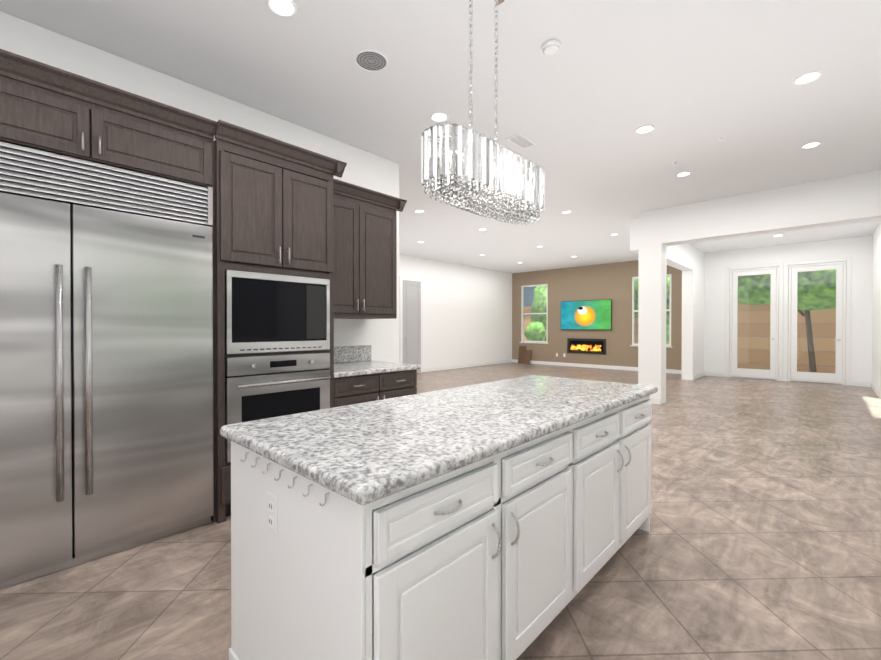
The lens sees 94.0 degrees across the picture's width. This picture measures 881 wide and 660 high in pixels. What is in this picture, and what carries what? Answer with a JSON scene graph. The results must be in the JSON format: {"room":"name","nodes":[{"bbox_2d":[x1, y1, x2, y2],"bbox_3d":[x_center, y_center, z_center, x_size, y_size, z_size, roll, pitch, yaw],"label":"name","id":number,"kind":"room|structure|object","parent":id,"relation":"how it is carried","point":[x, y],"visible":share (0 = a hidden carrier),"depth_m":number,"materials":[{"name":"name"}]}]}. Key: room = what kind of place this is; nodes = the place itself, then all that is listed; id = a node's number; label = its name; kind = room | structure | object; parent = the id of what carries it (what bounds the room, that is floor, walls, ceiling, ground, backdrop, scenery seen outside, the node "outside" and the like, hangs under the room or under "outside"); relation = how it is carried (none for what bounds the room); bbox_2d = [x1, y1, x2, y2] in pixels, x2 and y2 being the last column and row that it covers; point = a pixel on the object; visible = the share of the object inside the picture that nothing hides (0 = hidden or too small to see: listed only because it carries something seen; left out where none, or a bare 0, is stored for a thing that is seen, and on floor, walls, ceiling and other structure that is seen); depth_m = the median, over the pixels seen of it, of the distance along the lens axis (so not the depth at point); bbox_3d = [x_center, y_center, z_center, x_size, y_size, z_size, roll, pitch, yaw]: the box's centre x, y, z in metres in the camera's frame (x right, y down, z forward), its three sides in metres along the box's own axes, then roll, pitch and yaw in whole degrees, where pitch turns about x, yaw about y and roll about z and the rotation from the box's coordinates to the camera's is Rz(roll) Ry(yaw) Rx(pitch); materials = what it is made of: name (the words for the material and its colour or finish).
{"room":"kitchen","nodes":[
{"label":"kitchen","id":0,"kind":"room"},
{"bbox_2d":[0,362,880,659],"bbox_3d":[0.469,1.308,6.100,9.400,0.120,16.300,0,1,43],"label":"floor","id":1,"kind":"structure","parent":0,"point":[760,538],"depth_m":2.22,"materials":[{"name":"tile"}]},
{"bbox_2d":[0,141,213,589],"bbox_3d":[-2.163,0.174,2.487,0.861,2.200,1.220,0,1,43],"label":"refrigerator","id":2,"kind":"object","parent":1,"relation":"on","point":[106,360],"visible":1,"depth_m":2.26,"materials":[{"name":"grey metal"}]},
{"bbox_2d":[211,441,230,523],"bbox_3d":[-1.373,1.082,3.212,0.620,0.375,0.840,0,1,43],"label":"base cabinet","id":3,"kind":"object","parent":1,"relation":"on","point":[222,469],"depth_m":2.72,"materials":[{"name":"black wood"}]},
{"bbox_2d":[213,273,295,440],"bbox_3d":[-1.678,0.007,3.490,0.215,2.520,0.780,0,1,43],"label":"tall cabinet","id":4,"kind":"object","parent":1,"relation":"on","point":[219,351],"depth_m":2.71,"materials":[{"name":"black wood"}]},
{"bbox_2d":[225,270,329,353],"bbox_3d":[-1.325,-0.122,3.159,0.501,0.558,0.770,0,1,43],"label":"built-in microwave","id":5,"kind":"object","parent":4,"relation":"in","point":[265,312],"visible":0.98,"depth_m":2.95,"materials":[{"name":"grey metal"}]},
{"bbox_2d":[225,352,330,461],"bbox_3d":[-1.328,0.527,3.166,0.654,0.692,0.770,0,1,43],"label":"wall oven","id":6,"kind":"object","parent":4,"relation":"in","point":[258,387],"visible":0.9,"depth_m":2.94,"materials":[{"name":"grey metal"}]},
{"bbox_2d":[330,369,416,407],"bbox_3d":[-0.840,0.826,3.965,0.795,0.875,0.960,0,1,43],"label":"base cabinet","id":7,"kind":"object","parent":1,"relation":"on","point":[344,391],"depth_m":3.63,"materials":[{"name":"black wood"}]},
{"bbox_2d":[327,361,419,376],"bbox_3d":[-0.824,0.365,3.961,0.820,0.043,0.978,0,1,43],"label":"countertop","id":8,"kind":"structure","parent":7,"relation":"on","point":[338,368],"depth_m":3.78,"materials":[{"name":"grey stone"}]},
{"bbox_2d":[221,391,656,659],"bbox_3d":[0.271,0.838,2.040,0.858,0.878,2.234,0,1,43],"label":"kitchen island","id":9,"kind":"object","parent":1,"relation":"on","point":[505,519],"depth_m":1.30,"materials":[{"name":"white wood"}]},
{"bbox_2d":[266,493,276,534],"bbox_3d":[-0.534,0.580,1.297,0.070,0.115,0.007,0,1,43],"label":"outlet","id":10,"kind":"object","parent":9,"relation":"attached to","point":[271,498],"depth_m":1.29,"materials":[{"name":"white plastic"}]},
{"bbox_2d":[220,375,657,502],"bbox_3d":[0.267,0.376,2.061,0.900,0.042,2.260,0,1,43],"label":"island countertop","id":11,"kind":"structure","parent":9,"relation":"on","point":[364,451],"depth_m":1.50,"materials":[{"name":"grey stone"}]},
{"bbox_2d":[518,346,531,363],"bbox_3d":[2.978,0.877,14.561,0.480,0.620,0.160,0,1,43],"label":"leaning boards","id":12,"kind":"object","parent":1,"relation":"on","point":[524,357],"visible":0.89,"depth_m":14.57,"materials":[{"name":"brown wood"}]},
{"bbox_2d":[0,11,880,403],"bbox_3d":[0.469,-0.377,6.088,9.400,3.250,16.300,0,1,43],"label":"wall","id":13,"kind":"structure","parent":0,"point":[472,315],"depth_m":8.33,"materials":[{"name":"white paint"}]},
{"bbox_2d":[0,49,215,188],"bbox_3d":[-2.195,-1.138,2.507,0.795,0.407,1.230,0,1,43],"label":"upper cabinet","id":14,"kind":"object","parent":13,"relation":"attached to","point":[43,108],"depth_m":2.26,"materials":[{"name":"black wood"}]},
{"bbox_2d":[210,137,335,277],"bbox_3d":[-1.373,-0.849,3.198,0.620,0.804,0.840,0,1,43],"label":"upper cabinet","id":15,"kind":"object","parent":13,"relation":"attached to","point":[282,208],"depth_m":2.93,"materials":[{"name":"black wood"}]},
{"bbox_2d":[296,345,370,364],"bbox_3d":[-1.114,0.256,4.232,0.025,0.169,0.978,0,1,43],"label":"backsplash","id":16,"kind":"structure","parent":13,"relation":"attached to","point":[362,352],"depth_m":4.35,"materials":[{"name":"grey stone"}]},
{"bbox_2d":[316,181,399,320],"bbox_3d":[-0.950,-0.727,4.057,0.495,1.220,0.960,0,1,43],"label":"upper cabinet","id":17,"kind":"object","parent":13,"relation":"attached to","point":[364,286],"depth_m":3.94,"materials":[{"name":"black wood"}]},
{"bbox_2d":[399,276,422,372],"bbox_3d":[-0.763,-0.119,11.324,0.138,2.660,0.850,0,1,43],"label":"hall door","id":18,"kind":"structure","parent":13,"relation":"in","point":[411,315],"depth_m":11.32,"materials":[{"name":"white wood"}]},
{"bbox_2d":[423,359,511,371],"bbox_3d":[-0.615,1.154,11.578,0.020,0.110,9.489,0,1,43],"label":"baseboard","id":19,"kind":"structure","parent":13,"relation":"attached to","point":[502,361],"depth_m":13.04,"materials":[{"name":"white wood"}]},
{"bbox_2d":[520,284,547,343],"bbox_3d":[3.300,-0.560,14.441,1.120,2.056,0.140,0,1,43],"label":"window","id":20,"kind":"structure","parent":13,"relation":"in","point":[523,314],"depth_m":14.52,"materials":[{"name":"white"}]},
{"bbox_2d":[567,338,605,353],"bbox_3d":[4.646,0.513,13.121,1.260,0.470,0.030,0,1,43],"label":"linear fireplace","id":21,"kind":"object","parent":13,"relation":"attached to","point":[589,346],"visible":0.96,"depth_m":13.10,"materials":[{"name":"black metal"}]},
{"bbox_2d":[561,299,611,329],"bbox_3d":[4.622,-0.472,13.117,1.660,0.940,0.056,0,1,43],"label":"wall-mounted tv","id":22,"kind":"object","parent":13,"relation":"attached to","point":[588,315],"visible":0.96,"depth_m":13.05,"materials":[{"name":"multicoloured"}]},
{"bbox_2d":[512,359,680,373],"bbox_3d":[4.735,1.143,13.054,5.731,0.110,0.014,0,1,43],"label":"baseboard","id":23,"kind":"structure","parent":13,"relation":"attached to","point":[513,360],"depth_m":12.98,"materials":[{"name":"white wood"}]},
{"bbox_2d":[630,274,671,347],"bbox_3d":[6.072,-0.541,11.841,1.120,2.056,0.140,0,1,43],"label":"window","id":24,"kind":"structure","parent":13,"relation":"in","point":[634,310],"depth_m":12.13,"materials":[{"name":"white"}]},
{"bbox_2d":[650,397,660,404],"bbox_3d":[3.528,1.187,6.948,0.360,0.110,0.014,0,1,43],"label":"baseboard","id":25,"kind":"structure","parent":13,"relation":"attached to","point":[654,400],"depth_m":6.86,"materials":[{"name":"white wood"}]},
{"bbox_2d":[693,372,704,379],"bbox_3d":[6.575,1.162,10.449,0.014,0.110,1.299,0,1,43],"label":"baseboard","id":26,"kind":"structure","parent":13,"relation":"attached to","point":[702,374],"depth_m":10.38,"materials":[{"name":"white wood"}]},
{"bbox_2d":[705,372,723,376],"bbox_3d":[7.171,1.160,10.767,0.411,0.110,0.020,0,1,43],"label":"baseboard","id":27,"kind":"structure","parent":13,"relation":"attached to","point":[719,374],"depth_m":10.75,"materials":[{"name":"white wood"}]},
{"bbox_2d":[725,263,782,380],"bbox_3d":[7.801,-0.197,10.238,1.140,2.830,0.138,0,1,43],"label":"french door","id":28,"kind":"structure","parent":13,"relation":"in","point":[775,372],"depth_m":10.20,"materials":[{"name":"white wood"}]},
{"bbox_2d":[783,257,851,385],"bbox_3d":[8.640,-0.191,9.451,1.140,2.830,0.138,0,1,43],"label":"french door","id":29,"kind":"structure","parent":13,"relation":"in","point":[842,335],"depth_m":9.41,"materials":[{"name":"white wood"}]},
{"bbox_2d":[870,382,879,396],"bbox_3d":[8.646,1.178,8.178,0.014,0.110,1.779,0,1,43],"label":"baseboard","id":30,"kind":"structure","parent":13,"relation":"attached to","point":[872,386],"depth_m":8.01,"materials":[{"name":"white wood"}]},
{"bbox_2d":[0,0,880,272],"bbox_3d":[0.469,-2.062,6.076,9.400,0.120,16.300,0,1,43],"label":"ceiling","id":31,"kind":"structure","parent":0,"point":[691,81],"depth_m":3.36,"materials":[{"name":"white paint"}]},
{"bbox_2d":[267,0,296,16],"bbox_3d":[-0.965,-1.972,2.500,0.172,0.014,0.172,0,1,43],"label":"recessed light","id":32,"kind":"object","parent":31,"relation":"in","point":[285,8],"visible":1,"depth_m":2.51,"materials":[{"name":"white"}]},
{"bbox_2d":[354,49,387,71],"bbox_3d":[-0.508,-1.976,3.017,0.244,0.012,0.244,0,1,43],"label":"ceiling speaker","id":33,"kind":"object","parent":31,"relation":"attached to","point":[370,60],"visible":1,"depth_m":3.01,"materials":[{"name":"white"}]},
{"bbox_2d":[430,112,448,121],"bbox_3d":[-0.010,-1.981,3.825,0.172,0.014,0.172,0,1,43],"label":"recessed light","id":34,"kind":"object","parent":31,"relation":"in","point":[439,117],"visible":1,"depth_m":3.82,"materials":[{"name":"white"}]},
{"bbox_2d":[421,0,544,224],"bbox_3d":[0.233,-1.263,1.984,0.251,1.417,0.821,0,1,43],"label":"chandelier","id":35,"kind":"object","parent":31,"relation":"hanging from","point":[485,176],"visible":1,"depth_m":1.85,"materials":[{"name":"clear glass"}]},
{"bbox_2d":[506,134,535,148],"bbox_3d":[0.851,-1.985,4.334,0.160,0.008,0.340,0,1,43],"label":"ceiling vent","id":36,"kind":"object","parent":31,"relation":"in","point":[520,141],"visible":1,"depth_m":4.32,"materials":[{"name":"white metal"}]},
{"bbox_2d":[541,39,560,55],"bbox_3d":[0.771,-1.960,2.860,0.136,0.036,0.136,0,1,43],"label":"smoke detector","id":37,"kind":"object","parent":31,"relation":"attached to","point":[550,47],"visible":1,"depth_m":2.83,"materials":[{"name":"white plastic"}]},
{"bbox_2d":[635,125,654,133],"bbox_3d":[2.020,-1.983,4.060,0.172,0.014,0.172,0,1,43],"label":"recessed light","id":38,"kind":"object","parent":31,"relation":"in","point":[644,129],"visible":0.96,"depth_m":4.07,"materials":[{"name":"white"}]},
{"bbox_2d":[676,171,690,176],"bbox_3d":[3.107,-1.992,5.248,0.172,0.014,0.172,0,1,43],"label":"recessed light","id":39,"kind":"object","parent":31,"relation":"in","point":[683,174],"visible":1,"depth_m":5.26,"materials":[{"name":"white"}]},
{"bbox_2d":[793,71,822,84],"bbox_3d":[2.881,-1.977,3.225,0.172,0.014,0.172,0,1,43],"label":"recessed light","id":40,"kind":"object","parent":31,"relation":"in","point":[808,77],"visible":1,"depth_m":3.22,"materials":[{"name":"white"}]},
{"bbox_2d":[801,141,821,148],"bbox_3d":[3.982,-1.986,4.413,0.172,0.014,0.172,0,1,43],"label":"recessed light","id":41,"kind":"object","parent":31,"relation":"in","point":[811,145],"visible":1,"depth_m":4.41,"materials":[{"name":"white"}]},
{"label":"outside","id":42,"kind":"structure","parent":0,"visible":0},
{"bbox_2d":[524,270,845,372],"bbox_3d":[3.735,-0.643,8.537,15.712,4.027,14.967,0,1,43],"label":"garden","id":43,"kind":"object","parent":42,"point":[751,288],"depth_m":11.79,"materials":[{"name":"green plant"}]}
]}

